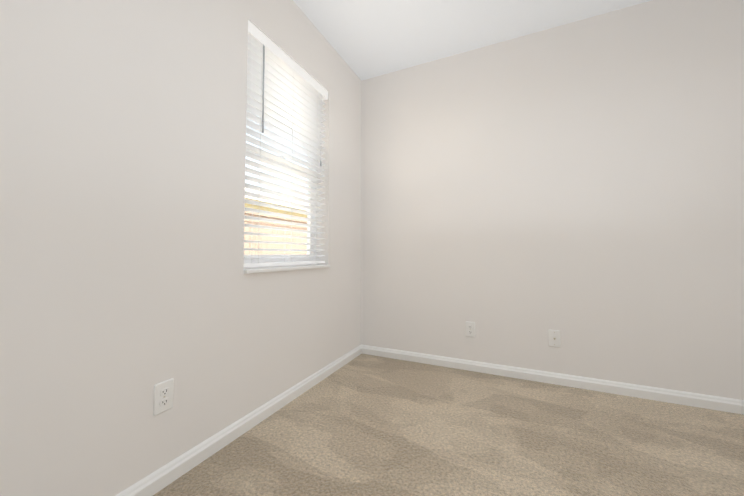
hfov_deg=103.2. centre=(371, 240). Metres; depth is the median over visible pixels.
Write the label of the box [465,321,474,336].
outlet
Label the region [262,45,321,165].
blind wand
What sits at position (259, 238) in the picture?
fence
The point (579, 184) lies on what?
wall
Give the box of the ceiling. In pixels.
[293,0,650,80]
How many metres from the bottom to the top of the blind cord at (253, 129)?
1.243 m
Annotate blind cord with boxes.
[251,129,253,262]
[258,61,261,263]
[291,71,293,244]
[316,92,317,243]
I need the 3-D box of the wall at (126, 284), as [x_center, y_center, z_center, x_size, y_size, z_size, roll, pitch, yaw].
[-0.869,-0.307,1.224,0.170,2.490,3.640,-1,-3,25]
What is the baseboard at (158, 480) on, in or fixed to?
attached to the wall at (126, 284)
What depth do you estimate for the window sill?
1.73 m
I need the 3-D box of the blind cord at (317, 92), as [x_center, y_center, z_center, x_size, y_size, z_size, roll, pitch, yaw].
[-0.394,-0.478,2.106,0.002,1.243,0.002,-1,-3,25]
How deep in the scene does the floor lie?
1.38 m
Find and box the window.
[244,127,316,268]
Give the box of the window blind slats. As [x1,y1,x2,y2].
[244,20,327,266]
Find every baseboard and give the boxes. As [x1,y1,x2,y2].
[115,344,362,495]
[363,345,743,414]
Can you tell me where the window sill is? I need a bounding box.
[243,264,329,273]
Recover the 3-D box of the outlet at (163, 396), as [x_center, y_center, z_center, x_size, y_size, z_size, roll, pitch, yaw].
[-0.797,0.597,1.130,0.008,0.115,0.070,-1,-3,25]
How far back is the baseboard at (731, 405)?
1.95 m
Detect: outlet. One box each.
[153,378,173,415]
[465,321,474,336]
[548,329,560,346]
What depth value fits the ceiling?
2.06 m
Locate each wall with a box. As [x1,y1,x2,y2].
[0,0,360,495]
[361,0,743,399]
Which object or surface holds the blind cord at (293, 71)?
attached to the window blind slats
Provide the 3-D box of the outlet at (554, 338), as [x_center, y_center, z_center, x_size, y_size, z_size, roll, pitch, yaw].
[1.246,0.667,2.011,0.070,0.114,0.017,-1,-3,25]
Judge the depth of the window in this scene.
1.98 m
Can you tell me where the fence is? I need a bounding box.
[244,211,306,268]
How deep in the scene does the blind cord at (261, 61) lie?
1.63 m
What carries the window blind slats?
attached to the wall at (126, 284)
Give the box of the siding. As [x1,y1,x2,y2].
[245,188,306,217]
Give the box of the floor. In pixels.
[153,354,743,495]

